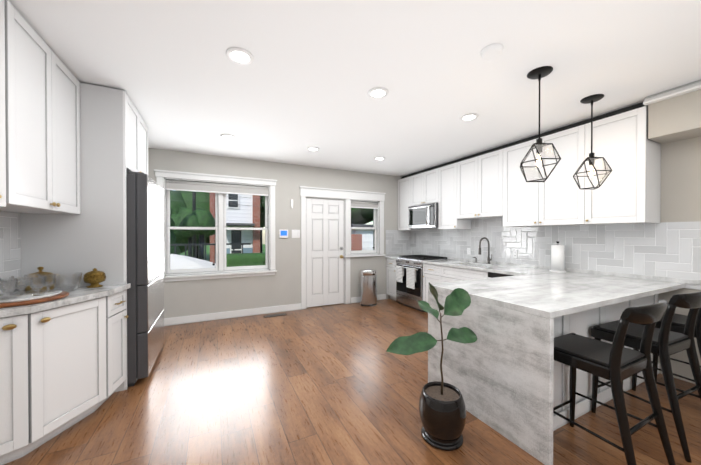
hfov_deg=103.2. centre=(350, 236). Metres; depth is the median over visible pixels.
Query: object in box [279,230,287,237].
thermostat panel
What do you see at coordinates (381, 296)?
baseboard
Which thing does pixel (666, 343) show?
bar stool
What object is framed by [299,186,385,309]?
door
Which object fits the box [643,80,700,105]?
crown molding
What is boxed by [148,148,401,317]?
wall
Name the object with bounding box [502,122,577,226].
upper cabinet
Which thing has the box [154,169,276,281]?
window
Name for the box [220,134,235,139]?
recessed light
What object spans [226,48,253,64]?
recessed light
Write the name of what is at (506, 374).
kitchen counter
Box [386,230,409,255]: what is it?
tile backsplash
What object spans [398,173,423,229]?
upper cabinet
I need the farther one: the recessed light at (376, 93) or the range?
the range
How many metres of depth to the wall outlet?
4.00 m
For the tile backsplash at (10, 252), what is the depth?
2.03 m
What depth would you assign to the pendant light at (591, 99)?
2.57 m
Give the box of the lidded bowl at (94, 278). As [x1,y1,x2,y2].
[83,268,105,287]
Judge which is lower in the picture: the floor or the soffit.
the floor
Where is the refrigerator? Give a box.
[126,171,163,386]
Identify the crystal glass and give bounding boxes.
[0,277,22,299]
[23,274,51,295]
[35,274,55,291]
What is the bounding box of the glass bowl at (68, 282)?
[53,272,82,291]
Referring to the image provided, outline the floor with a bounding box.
[4,299,700,464]
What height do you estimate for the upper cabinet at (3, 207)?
1.105 m
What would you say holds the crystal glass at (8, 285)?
on the tray
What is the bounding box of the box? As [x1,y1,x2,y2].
[25,267,53,290]
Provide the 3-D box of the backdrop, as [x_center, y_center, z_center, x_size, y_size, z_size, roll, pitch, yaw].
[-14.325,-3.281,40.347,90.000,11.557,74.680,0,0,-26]
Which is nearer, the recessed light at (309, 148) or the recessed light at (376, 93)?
the recessed light at (376, 93)
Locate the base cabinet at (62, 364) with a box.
[0,283,130,464]
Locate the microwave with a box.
[408,203,437,228]
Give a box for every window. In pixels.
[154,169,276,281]
[344,199,384,256]
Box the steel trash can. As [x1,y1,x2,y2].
[360,269,376,306]
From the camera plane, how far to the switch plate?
5.00 m
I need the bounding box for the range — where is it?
[395,255,446,311]
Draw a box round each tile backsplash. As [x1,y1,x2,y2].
[0,211,20,293]
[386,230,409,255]
[410,217,700,289]
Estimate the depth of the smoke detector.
1.88 m
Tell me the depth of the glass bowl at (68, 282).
2.05 m
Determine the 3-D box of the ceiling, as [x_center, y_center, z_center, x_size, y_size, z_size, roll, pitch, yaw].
[0.668,-1.338,1.550,5.750,0.120,8.150,0,0,-26]
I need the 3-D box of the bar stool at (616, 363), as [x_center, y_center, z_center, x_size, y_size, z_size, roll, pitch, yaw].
[1.505,0.844,1.665,0.457,1.000,0.519,0,0,-26]
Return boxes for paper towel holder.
[549,241,565,271]
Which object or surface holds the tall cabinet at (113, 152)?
on the floor
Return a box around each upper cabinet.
[0,0,80,214]
[0,88,31,211]
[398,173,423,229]
[414,166,437,205]
[434,158,477,228]
[458,146,501,217]
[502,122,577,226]
[574,102,660,224]
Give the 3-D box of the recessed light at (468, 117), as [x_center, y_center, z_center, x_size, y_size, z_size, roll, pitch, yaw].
[1.272,-1.282,2.981,0.183,0.009,0.183,0,0,19]
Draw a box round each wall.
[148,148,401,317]
[658,136,700,383]
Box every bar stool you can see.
[553,299,675,464]
[591,291,700,462]
[632,308,700,390]
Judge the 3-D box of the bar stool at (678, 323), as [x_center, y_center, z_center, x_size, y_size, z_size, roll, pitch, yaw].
[2.728,0.840,2.269,0.456,1.000,0.540,0,0,-26]
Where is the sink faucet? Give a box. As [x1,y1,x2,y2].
[478,237,491,263]
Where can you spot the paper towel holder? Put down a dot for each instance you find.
(557, 257)
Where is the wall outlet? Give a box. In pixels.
[513,250,517,257]
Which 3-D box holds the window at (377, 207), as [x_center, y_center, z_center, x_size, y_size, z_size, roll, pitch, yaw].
[0.263,-0.174,5.707,0.920,1.140,0.250,0,0,-26]
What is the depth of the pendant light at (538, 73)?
2.15 m
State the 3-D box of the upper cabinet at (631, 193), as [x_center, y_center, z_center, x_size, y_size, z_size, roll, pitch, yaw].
[2.752,-0.710,2.867,0.348,1.148,0.527,0,0,-26]
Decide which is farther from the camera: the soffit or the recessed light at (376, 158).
the recessed light at (376, 158)
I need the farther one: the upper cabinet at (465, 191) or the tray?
the upper cabinet at (465, 191)
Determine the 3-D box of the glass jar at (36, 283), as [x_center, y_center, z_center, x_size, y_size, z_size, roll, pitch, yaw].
[-1.997,0.314,1.775,0.076,0.115,0.072,0,0,-26]
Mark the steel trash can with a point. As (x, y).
(368, 287)
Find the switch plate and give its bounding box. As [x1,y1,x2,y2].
[292,230,299,237]
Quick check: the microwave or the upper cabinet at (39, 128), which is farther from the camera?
the microwave
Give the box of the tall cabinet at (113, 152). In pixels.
[20,83,147,391]
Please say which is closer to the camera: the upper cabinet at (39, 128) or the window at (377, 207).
the upper cabinet at (39, 128)
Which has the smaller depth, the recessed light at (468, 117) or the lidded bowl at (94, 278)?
the lidded bowl at (94, 278)
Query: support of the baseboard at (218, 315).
attached to the wall at (282, 286)
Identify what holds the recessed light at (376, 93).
in the ceiling
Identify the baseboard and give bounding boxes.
[164,303,300,325]
[351,294,385,302]
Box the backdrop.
[170,190,372,268]
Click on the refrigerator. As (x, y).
(145, 263)
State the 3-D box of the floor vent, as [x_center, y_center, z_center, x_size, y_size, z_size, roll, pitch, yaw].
[-1.266,1.318,4.668,0.370,0.007,0.125,0,0,-26]
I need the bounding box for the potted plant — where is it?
[386,282,476,450]
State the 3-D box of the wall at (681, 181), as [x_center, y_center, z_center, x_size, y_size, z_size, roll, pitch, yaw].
[3.134,0.024,2.777,0.250,2.620,8.150,0,0,-26]
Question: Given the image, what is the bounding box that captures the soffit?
[648,89,700,143]
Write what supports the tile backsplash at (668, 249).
attached to the wall at (681, 181)
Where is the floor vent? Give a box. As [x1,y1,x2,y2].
[263,313,286,317]
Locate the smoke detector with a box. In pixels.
[481,43,502,59]
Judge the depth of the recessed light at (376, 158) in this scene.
4.57 m
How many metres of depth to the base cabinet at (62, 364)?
1.80 m
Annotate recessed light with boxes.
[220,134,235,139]
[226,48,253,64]
[307,147,318,150]
[368,87,387,98]
[374,157,384,159]
[460,113,477,120]
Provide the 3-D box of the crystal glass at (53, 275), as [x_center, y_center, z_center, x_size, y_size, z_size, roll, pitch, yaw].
[-2.046,0.314,1.882,0.076,0.115,0.072,0,0,-26]
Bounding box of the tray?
[0,290,68,307]
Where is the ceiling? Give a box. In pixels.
[8,0,700,176]
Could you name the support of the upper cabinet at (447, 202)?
attached to the wall at (681, 181)
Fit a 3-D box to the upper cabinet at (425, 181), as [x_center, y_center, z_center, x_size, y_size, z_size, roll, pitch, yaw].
[1.538,-0.955,5.322,0.348,0.688,0.760,0,0,-26]
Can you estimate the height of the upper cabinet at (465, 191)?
0.998 m
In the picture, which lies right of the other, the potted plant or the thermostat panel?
the potted plant
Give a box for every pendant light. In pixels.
[520,66,560,181]
[573,94,611,189]

